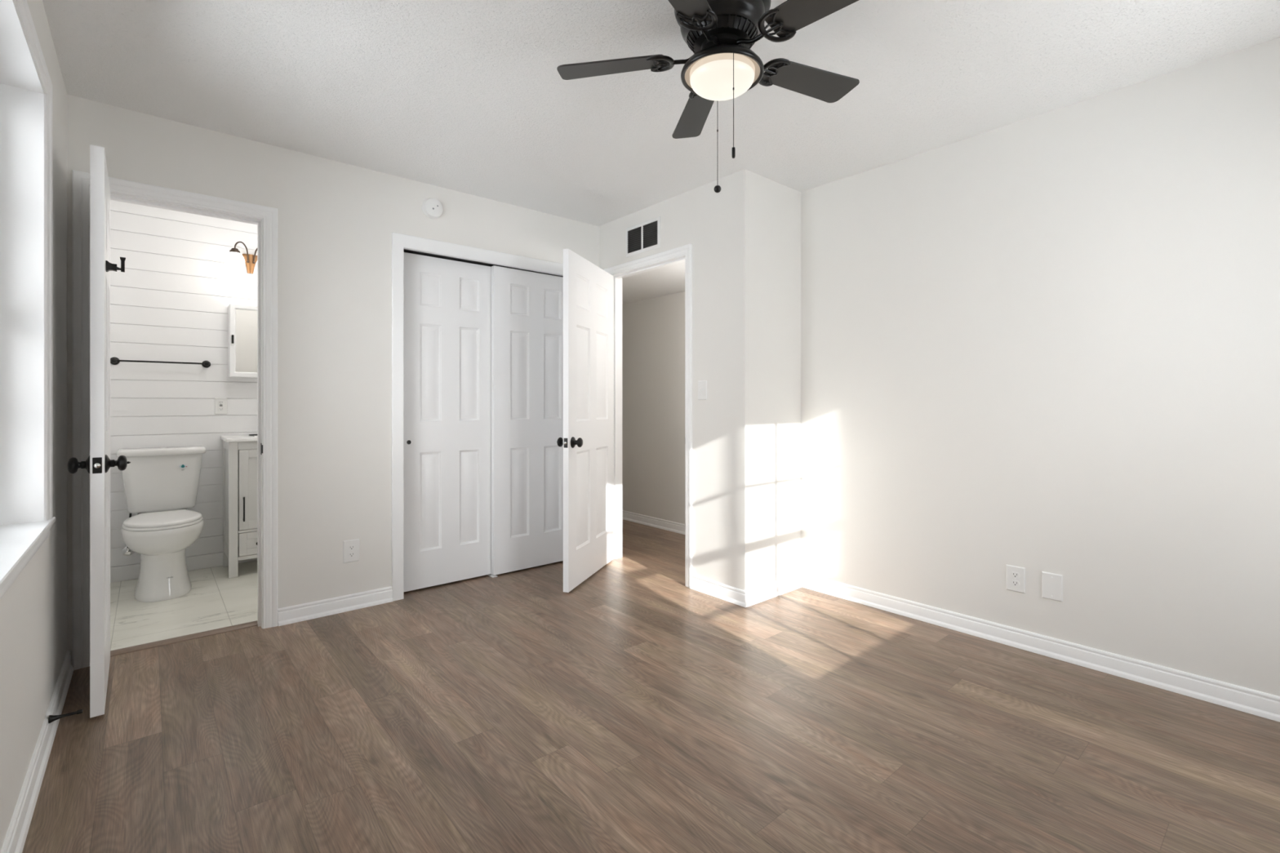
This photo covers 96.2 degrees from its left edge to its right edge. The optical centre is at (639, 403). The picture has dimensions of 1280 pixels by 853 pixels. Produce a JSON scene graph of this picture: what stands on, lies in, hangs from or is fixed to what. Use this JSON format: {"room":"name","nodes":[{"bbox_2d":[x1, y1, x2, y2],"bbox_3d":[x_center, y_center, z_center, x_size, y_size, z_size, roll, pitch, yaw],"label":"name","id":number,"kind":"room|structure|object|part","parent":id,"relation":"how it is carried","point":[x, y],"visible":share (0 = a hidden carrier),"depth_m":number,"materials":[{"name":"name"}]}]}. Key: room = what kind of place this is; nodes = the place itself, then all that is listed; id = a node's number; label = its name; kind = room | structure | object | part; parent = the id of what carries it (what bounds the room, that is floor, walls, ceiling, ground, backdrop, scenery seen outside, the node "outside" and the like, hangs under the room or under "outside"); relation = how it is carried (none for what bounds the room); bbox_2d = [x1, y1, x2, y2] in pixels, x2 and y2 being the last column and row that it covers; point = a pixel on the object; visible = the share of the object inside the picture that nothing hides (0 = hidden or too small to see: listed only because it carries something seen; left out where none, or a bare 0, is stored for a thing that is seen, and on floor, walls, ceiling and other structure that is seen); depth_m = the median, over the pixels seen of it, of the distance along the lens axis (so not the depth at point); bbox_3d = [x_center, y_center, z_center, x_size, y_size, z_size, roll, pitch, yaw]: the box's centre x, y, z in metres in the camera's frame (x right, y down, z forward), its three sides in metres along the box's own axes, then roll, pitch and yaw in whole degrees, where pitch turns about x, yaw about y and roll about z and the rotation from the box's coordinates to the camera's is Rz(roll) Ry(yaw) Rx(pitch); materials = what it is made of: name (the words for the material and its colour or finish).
{"room":"empty bedroom","nodes":[
{"label":"empty bedroom","id":0,"kind":"room"},
{"bbox_2d":[0,0,66,852],"bbox_3d":[-1.178,-0.088,0.837,0.175,2.440,4.273,0,0,-41],"label":"wall","id":1,"kind":"structure","parent":0,"point":[33,609],"depth_m":1.90,"materials":[{"name":"paint"}]},
{"bbox_2d":[0,0,55,599],"bbox_3d":[-1.697,-0.316,1.458,0.194,1.537,1.192,0,0,-41],"label":"window","id":2,"kind":"structure","parent":1,"relation":"in","point":[26,518],"depth_m":1.86,"materials":[{"name":"glass"}]},
{"bbox_3d":[-1.676,0.400,1.476,0.139,0.020,1.192,0,0,-41],"label":"sill","id":3,"kind":"part","parent":2,"relation":"part of","materials":[{"name":"paint"}]},
{"bbox_3d":[-1.632,-0.347,1.513,0.014,1.475,1.146,0,0,-41],"label":"casing","id":4,"kind":"part","parent":2,"relation":"part of","materials":[{"name":"paint"}]},
{"bbox_2d":[48,709,83,723],"bbox_3d":[-1.942,1.056,1.942,0.082,0.025,0.025,0,0,-41],"label":"door stop","id":5,"kind":"object","parent":1,"relation":"attached to","point":[51,718],"visible":1,"depth_m":1.93,"materials":[{"name":"black metal"}]},
{"bbox_2d":[110,200,257,582],"bbox_3d":[-2.968,-0.088,4.008,1.340,2.440,0.110,0,0,-41],"label":"wall","id":6,"kind":"structure","parent":0,"point":[172,298],"depth_m":3.83,"materials":[{"name":"paint"}]},
{"bbox_2d":[121,513,133,555],"bbox_3d":[-3.260,0.839,3.654,0.062,0.282,0.069,0,0,-41],"label":"supply valve","id":7,"kind":"object","parent":6,"relation":"attached to","point":[126,551],"visible":0.59,"depth_m":3.66,"materials":[{"name":"silver metal"}]},
{"bbox_2d":[110,356,210,368],"bbox_3d":[-3.131,-0.267,3.761,0.513,0.049,0.072,0,0,-41],"label":"towel bar","id":8,"kind":"object","parent":6,"relation":"attached to","point":[114,361],"visible":0.98,"depth_m":3.73,"materials":[{"name":"black metal"}]},
{"bbox_2d":[214,397,226,414],"bbox_3d":[-2.914,0.020,3.989,0.072,0.117,0.009,0,0,-41],"label":"wall outlet","id":9,"kind":"object","parent":6,"relation":"attached to","point":[220,403],"visible":1,"depth_m":3.99,"materials":[{"name":"white plastic"}]},
{"bbox_2d":[217,400,223,410],"bbox_3d":[-2.913,0.020,3.988,0.033,0.067,0.003,0,0,-41],"label":"receptacle","id":10,"kind":"object","parent":9,"relation":"attached to","point":[220,403],"depth_m":3.99,"materials":[{"name":"white plastic"}]},
{"bbox_2d":[224,241,257,274],"bbox_3d":[-2.731,-1.020,4.035,0.315,0.202,0.178,0,0,-41],"label":"vanity light","id":11,"kind":"object","parent":6,"relation":"attached to","point":[233,260],"visible":0.58,"depth_m":3.94,"materials":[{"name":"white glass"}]},
{"bbox_3d":[-2.786,-0.979,3.946,0.115,0.118,0.115,0,0,-41],"label":"lamp shade","id":12,"kind":"part","parent":11,"relation":"part of","materials":[{"name":"white glass"}]},
{"bbox_3d":[-2.772,-1.056,4.003,0.028,0.131,0.123,0,0,5],"label":"arm","id":13,"kind":"part","parent":11,"relation":"part of","materials":[{"name":"brown metal"}]},
{"bbox_3d":[-2.772,-0.990,4.083,0.095,0.128,0.051,0,0,-41],"label":"plate","id":14,"kind":"part","parent":11,"relation":"part of","materials":[{"name":"brown wood"}]},
{"bbox_3d":[-2.692,-1.056,4.071,0.123,0.131,0.028,0,0,4],"label":"arm","id":15,"kind":"part","parent":11,"relation":"part of","materials":[{"name":"brown metal"}]},
{"bbox_2d":[228,303,257,377],"bbox_3d":[-2.668,-0.432,4.120,0.460,0.500,0.130,0,0,-41],"label":"upper cabinet","id":16,"kind":"object","parent":6,"relation":"attached to","point":[242,319],"visible":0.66,"depth_m":3.99,"materials":[{"name":"paint"}]},
{"bbox_2d":[235,309,257,372],"bbox_3d":[-2.644,-0.432,4.092,0.400,0.440,0.004,0,0,-41],"label":"mirror","id":17,"kind":"object","parent":16,"relation":"attached to","point":[246,319],"depth_m":4.00,"materials":[{"name":"clear glass"}]},
{"bbox_2d":[110,560,257,650],"bbox_3d":[-2.529,1.133,3.456,1.450,0.001,1.560,0,0,-41],"label":"floor","id":18,"kind":"structure","parent":0,"point":[214,601],"depth_m":3.17,"materials":[{"name":"tile"}]},
{"bbox_2d":[115,445,205,602],"bbox_3d":[-2.909,0.708,3.502,0.440,0.848,0.730,0,0,-41],"label":"toilet","id":19,"kind":"object","parent":18,"relation":"on","point":[160,484],"visible":0.99,"depth_m":3.47,"materials":[{"name":"ceramic"}]},
{"bbox_3d":[-3.073,0.311,3.694,0.440,0.043,0.225,0,0,-41],"label":"tank lid","id":20,"kind":"part","parent":19,"relation":"part of","materials":[{"name":"ceramic"}]},
{"bbox_3d":[-3.079,0.512,3.701,0.406,0.360,0.200,0,0,-41],"label":"tank","id":21,"kind":"part","parent":19,"relation":"part of","materials":[{"name":"ceramic"}]},
{"bbox_3d":[-2.830,0.707,3.410,0.368,0.015,0.474,0,0,-41],"label":"seat","id":22,"kind":"part","parent":19,"relation":"part of","materials":[{"name":"plastic"}]},
{"bbox_3d":[-2.837,0.686,3.418,0.360,0.022,0.482,0,0,-41],"label":"lid","id":23,"kind":"part","parent":19,"relation":"part of","materials":[{"name":"plastic"}]},
{"bbox_3d":[-2.884,0.924,3.473,0.380,0.417,0.653,0,0,-41],"label":"bowl","id":24,"kind":"part","parent":19,"relation":"part of","materials":[{"name":"ceramic"}]},
{"bbox_2d":[220,435,257,578],"bbox_3d":[-2.542,0.680,4.037,0.633,0.904,0.413,0,0,-41],"label":"vanity cabinet","id":25,"kind":"object","parent":18,"relation":"on","point":[239,451],"visible":0.29,"depth_m":3.77,"materials":[{"name":"paint"}]},
{"bbox_3d":[-2.876,0.692,3.985,0.030,0.880,0.035,0,0,-41],"label":"leg","id":26,"kind":"part","parent":25,"relation":"part of","materials":[{"name":"paint"}]},
{"bbox_3d":[-2.647,0.692,3.733,0.050,0.880,0.035,0,0,-41],"label":"leg","id":27,"kind":"part","parent":25,"relation":"part of","materials":[{"name":"paint"}]},
{"bbox_2d":[220,435,257,442],"bbox_3d":[-2.546,0.281,4.041,0.633,0.105,0.403,0,0,-41],"label":"countertop","id":28,"kind":"structure","parent":25,"relation":"on","point":[234,438],"depth_m":3.77,"materials":[{"name":"stone"}]},
{"bbox_3d":[-2.586,0.692,3.746,0.009,0.160,0.027,0,0,-41],"label":"bar pull","id":29,"kind":"part","parent":25,"relation":"part of","materials":[{"name":"black metal"}]},
{"bbox_3d":[-2.541,0.926,3.812,0.204,0.149,0.018,0,0,-41],"label":"drawer","id":30,"kind":"part","parent":25,"relation":"part of","materials":[{"name":"paint"}]},
{"bbox_3d":[-2.541,0.568,3.812,0.204,0.523,0.018,0,0,-41],"label":"cabinet door","id":31,"kind":"part","parent":25,"relation":"part of","materials":[{"name":"paint"}]},
{"bbox_2d":[66,94,599,665],"bbox_3d":[-1.358,-0.088,3.418,2.908,2.440,0.115,0,0,-41],"label":"wall","id":32,"kind":"structure","parent":0,"point":[337,220],"depth_m":3.06,"materials":[{"name":"paint"}]},
{"bbox_2d":[67,144,130,718],"bbox_3d":[-2.135,0.100,2.281,0.169,2.040,0.618,0,0,-41],"label":"door","id":33,"kind":"structure","parent":32,"relation":"in","point":[98,464],"depth_m":2.06,"materials":[{"name":"paint"}]},
{"bbox_3d":[-2.018,0.223,2.066,0.061,0.067,0.067,0,0,-41],"label":"knob","id":34,"kind":"part","parent":33,"relation":"part of","materials":[{"name":"black metal"}]},
{"bbox_3d":[-1.942,0.223,2.053,0.025,0.057,0.002,0,0,-41],"label":"latch plate","id":35,"kind":"part","parent":33,"relation":"part of","materials":[{"name":"black metal"}]},
{"bbox_3d":[-1.941,0.223,2.134,0.071,0.067,0.067,0,0,-41],"label":"knob","id":36,"kind":"part","parent":33,"relation":"part of","materials":[{"name":"black metal"}]},
{"bbox_2d":[72,169,277,670],"bbox_3d":[-2.163,0.072,2.720,0.745,2.121,0.130,0,0,-41],"label":"door frame","id":37,"kind":"structure","parent":32,"relation":"attached to","point":[265,218],"depth_m":2.67,"materials":[{"name":"paint"}]},
{"bbox_3d":[-1.906,0.231,2.892,0.005,0.058,0.039,0,0,-41],"label":"strike plate","id":38,"kind":"part","parent":37,"relation":"part of","materials":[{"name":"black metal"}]},
{"bbox_2d":[277,586,392,626],"bbox_3d":[-1.628,1.090,3.098,0.558,0.084,0.021,0,0,-41],"label":"baseboard","id":39,"kind":"structure","parent":32,"relation":"attached to","point":[325,607],"depth_m":3.08,"materials":[{"name":"paint"}]},
{"bbox_2d":[342,538,359,563],"bbox_3d":[-1.582,0.811,3.146,0.082,0.121,0.008,0,0,-41],"label":"wall outlet","id":40,"kind":"object","parent":32,"relation":"attached to","point":[350,548],"visible":1,"depth_m":3.14,"materials":[{"name":"white plastic"}]},
{"bbox_2d":[348,545,355,550],"bbox_3d":[-1.581,0.792,3.144,0.034,0.025,0.004,0,0,-41],"label":"receptacle","id":41,"kind":"object","parent":40,"relation":"attached to","point":[350,547],"depth_m":3.14,"materials":[{"name":"white plastic"}]},
{"bbox_2d":[348,551,355,557],"bbox_3d":[-1.581,0.831,3.144,0.034,0.025,0.004,0,0,-41],"label":"receptacle","id":42,"kind":"object","parent":40,"relation":"attached to","point":[351,554],"depth_m":3.14,"materials":[{"name":"white plastic"}]},
{"bbox_2d":[422,197,443,218],"bbox_3d":[-1.234,-1.165,3.424,0.120,0.120,0.038,0,0,-41],"label":"smoke detector","id":43,"kind":"object","parent":32,"relation":"attached to","point":[432,208],"visible":1,"depth_m":3.41,"materials":[{"name":"white plastic"}]},
{"bbox_2d":[404,252,491,591],"bbox_3d":[-1.192,0.113,3.594,0.618,2.013,0.036,0,0,-41],"label":"door","id":44,"kind":"structure","parent":32,"relation":"in","point":[447,303],"depth_m":3.57,"materials":[{"name":"paint"}]},
{"bbox_2d":[391,231,563,601],"bbox_3d":[-0.944,0.077,3.764,1.347,2.110,0.130,0,0,-41],"label":"door frame","id":45,"kind":"structure","parent":32,"relation":"attached to","point":[400,242],"depth_m":3.31,"materials":[{"name":"paint"}]},
{"bbox_2d":[404,248,563,277],"bbox_3d":[-0.953,-0.907,3.775,1.221,0.008,0.084,0,0,-41],"label":"track","id":46,"kind":"object","parent":32,"relation":"attached to","point":[405,250],"visible":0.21,"depth_m":3.62,"materials":[{"name":"black metal"}]},
{"bbox_2d":[491,265,563,575],"bbox_3d":[-0.719,0.113,3.946,0.636,2.013,0.036,0,0,-41],"label":"door","id":47,"kind":"structure","parent":32,"relation":"in","point":[527,307],"depth_m":3.89,"materials":[{"name":"paint"}]},
{"bbox_2d":[22,519,1279,852],"bbox_3d":[-0.516,1.132,3.154,3.964,0.001,6.935,0,0,-41],"label":"floor","id":48,"kind":"structure","parent":0,"point":[633,708],"depth_m":1.91,"materials":[{"name":"wood"}]},
{"bbox_2d":[110,620,257,657],"bbox_3d":[-2.187,1.127,2.748,0.611,0.011,0.056,0,0,-41],"label":"threshold strip","id":49,"kind":"object","parent":48,"relation":"on","point":[182,638],"visible":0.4,"depth_m":2.74,"materials":[{"name":"brown wood"}]},
{"bbox_2d":[622,291,684,524],"bbox_3d":[-0.032,-0.088,5.545,0.120,2.440,4.131,0,0,-41],"label":"wall","id":50,"kind":"structure","parent":0,"point":[653,329],"depth_m":5.26,"materials":[{"name":"paint"}]},
{"bbox_2d":[622,510,684,534],"bbox_3d":[-0.053,1.090,5.461,0.021,0.084,4.031,0,0,-41],"label":"baseboard","id":51,"kind":"structure","parent":50,"relation":"attached to","point":[673,526],"depth_m":5.24,"materials":[{"name":"paint"}]},
{"bbox_2d":[622,262,684,304],"bbox_3d":[-0.378,-1.018,5.183,0.876,0.100,4.031,0,0,-41],"label":"ceiling","id":52,"kind":"structure","parent":0,"point":[668,280],"depth_m":4.65,"materials":[{"name":"white paint"}]},
{"bbox_2d":[42,0,1279,226],"bbox_3d":[0.155,-1.358,1.977,3.564,0.100,4.273,0,0,-41],"label":"ceiling","id":53,"kind":"structure","parent":0,"point":[467,96],"depth_m":2.31,"materials":[{"name":"white paint"}]},
{"bbox_2d":[556,0,859,192],"bbox_3d":[0.283,-1.006,1.772,1.077,0.602,1.035,0,0,-41],"label":"ceiling fan","id":54,"kind":"object","parent":53,"relation":"hanging from","point":[721,34],"visible":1,"depth_m":1.75,"materials":[{"name":"metal"}]},
{"bbox_3d":[-0.095,-1.091,1.865,0.357,0.033,0.121,0,0,10],"label":"blade","id":55,"kind":"part","parent":54,"relation":"part of","materials":[{"name":"laminate"}]},
{"bbox_3d":[0.119,-1.094,1.829,0.185,0.045,0.119,0,0,10],"label":"blade arm","id":56,"kind":"part","parent":54,"relation":"part of","materials":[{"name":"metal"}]},
{"bbox_3d":[0.090,-1.096,1.486,0.121,0.031,0.357,0,0,28],"label":"blade","id":57,"kind":"part","parent":54,"relation":"part of","materials":[{"name":"laminate"}]},
{"bbox_3d":[0.208,-1.086,2.158,0.121,0.041,0.357,0,0,-8],"label":"blade","id":58,"kind":"part","parent":54,"relation":"part of","materials":[{"name":"laminate"}]},
{"bbox_3d":[0.240,-1.093,1.943,0.119,0.047,0.185,0,0,-8],"label":"blade arm","id":59,"kind":"part","parent":54,"relation":"part of","materials":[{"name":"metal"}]},
{"bbox_3d":[0.198,-1.094,1.658,0.193,0.044,0.122,0,0,-41],"label":"blade arm","id":60,"kind":"part","parent":54,"relation":"part of","materials":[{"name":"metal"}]},
{"bbox_3d":[0.260,-0.718,1.923,0.024,0.025,0.024,0,0,-41],"label":"chain pull","id":61,"kind":"part","parent":54,"relation":"part of","materials":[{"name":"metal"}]},
{"bbox_3d":[0.258,-0.998,1.803,0.201,0.044,0.201,0,0,-41],"label":"lamp shade","id":62,"kind":"part","parent":54,"relation":"part of","materials":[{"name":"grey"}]},
{"bbox_3d":[0.274,-0.892,1.680,0.002,0.290,0.002,0,0,-41],"label":"pull chain","id":63,"kind":"part","parent":54,"relation":"part of","materials":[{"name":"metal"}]},
{"bbox_3d":[0.274,-0.733,1.680,0.010,0.033,0.009,0,0,-41],"label":"chain pull","id":64,"kind":"part","parent":54,"relation":"part of","materials":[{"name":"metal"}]},
{"bbox_3d":[0.359,-1.094,1.702,0.120,0.044,0.188,0,0,-41],"label":"blade arm","id":65,"kind":"part","parent":54,"relation":"part of","materials":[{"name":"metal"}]},
{"bbox_3d":[0.400,-1.094,1.855,0.192,0.044,0.119,0,0,-41],"label":"blade arm","id":66,"kind":"part","parent":54,"relation":"part of","materials":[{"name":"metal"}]},
{"bbox_3d":[0.580,-1.100,1.960,0.357,0.033,0.121,0,0,-26],"label":"blade","id":67,"kind":"part","parent":54,"relation":"part of","materials":[{"name":"laminate"}]},
{"bbox_3d":[0.511,-1.096,1.548,0.127,0.031,0.361,0,0,-41],"label":"blade","id":68,"kind":"part","parent":54,"relation":"part of","materials":[{"name":"laminate"}]},
{"bbox_2d":[599,168,757,591],"bbox_3d":[0.185,-0.088,3.762,0.115,2.440,1.369,0,0,-41],"label":"wall","id":69,"kind":"structure","parent":0,"point":[721,227],"depth_m":3.34,"materials":[{"name":"paint"}]},
{"bbox_2d":[556,248,613,592],"bbox_3d":[-0.328,0.104,3.765,0.167,2.033,0.788,0,0,18],"label":"door","id":70,"kind":"structure","parent":69,"relation":"in","point":[588,441],"depth_m":3.66,"materials":[{"name":"paint"}]},
{"bbox_3d":[-0.472,0.236,3.471,0.071,0.067,0.067,0,0,18],"label":"knob","id":71,"kind":"part","parent":70,"relation":"part of","materials":[{"name":"black metal"}]},
{"bbox_3d":[-0.440,0.236,3.397,0.025,0.057,0.002,0,0,18],"label":"latch plate","id":72,"kind":"part","parent":70,"relation":"part of","materials":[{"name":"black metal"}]},
{"bbox_3d":[-0.376,0.236,3.440,0.061,0.067,0.067,0,0,18],"label":"knob","id":73,"kind":"part","parent":70,"relation":"part of","materials":[{"name":"black metal"}]},
{"bbox_2d":[626,216,660,257],"bbox_3d":[0.016,-1.116,3.867,0.006,0.201,0.353,0,0,-41],"label":"air vent","id":74,"kind":"object","parent":69,"relation":"in","point":[643,237],"visible":1,"depth_m":3.86,"materials":[{"name":"white plastic"}]},
{"bbox_2d":[604,243,692,587],"bbox_3d":[0.071,0.078,3.885,0.130,2.109,0.886,0,0,-41],"label":"door frame","id":75,"kind":"structure","parent":69,"relation":"attached to","point":[683,253],"depth_m":3.86,"materials":[{"name":"paint"}]},
{"bbox_2d":[697,380,706,399],"bbox_3d":[0.370,-0.077,3.444,0.018,0.116,0.072,0,0,-41],"label":"light switch","id":76,"kind":"object","parent":69,"relation":"attached to","point":[702,384],"visible":1,"depth_m":3.44,"materials":[{"name":"white plastic"}]},
{"bbox_2d":[757,174,800,586],"bbox_3d":[1.015,-0.088,3.647,0.996,2.440,0.115,0,0,-41],"label":"wall","id":77,"kind":"structure","parent":0,"point":[779,205],"depth_m":3.40,"materials":[{"name":"paint"}]},
{"bbox_2d":[800,37,1279,696],"bbox_3d":[1.948,-0.088,2.534,0.115,2.440,2.789,0,0,-41],"label":"wall","id":78,"kind":"structure","parent":0,"point":[1049,342],"depth_m":2.52,"materials":[{"name":"paint"}]},
{"bbox_2d":[0,572,1279,852],"bbox_3d":[0.155,1.090,1.977,3.334,0.084,4.043,0,0,-41],"label":"baseboard","id":79,"kind":"structure","parent":78,"relation":"attached to","point":[1248,700],"depth_m":2.41,"materials":[{"name":"paint"}]},
{"bbox_2d":[1005,564,1025,593],"bbox_3d":[1.749,0.819,2.672,0.008,0.118,0.078,0,0,-41],"label":"wall outlet","id":80,"kind":"object","parent":78,"relation":"attached to","point":[1015,575],"visible":1,"depth_m":2.67,"materials":[{"name":"white plastic"}]},
{"bbox_2d":[1010,571,1019,577],"bbox_3d":[1.747,0.800,2.671,0.004,0.025,0.034,0,0,-41],"label":"receptacle","id":81,"kind":"object","parent":80,"relation":"attached to","point":[1013,574],"depth_m":2.67,"materials":[{"name":"white plastic"}]},
{"bbox_2d":[1010,580,1019,586],"bbox_3d":[1.747,0.839,2.671,0.004,0.025,0.034,0,0,-41],"label":"receptacle","id":82,"kind":"object","parent":80,"relation":"attached to","point":[1013,583],"depth_m":2.67,"materials":[{"name":"white plastic"}]},
{"bbox_2d":[1041,571,1062,602],"bbox_3d":[1.841,0.820,2.563,0.009,0.118,0.078,0,0,-41],"label":"blank cover plate","id":83,"kind":"object","parent":78,"relation":"attached to","point":[1051,584],"visible":1,"depth_m":2.56,"materials":[{"name":"white plastic"}]}
]}

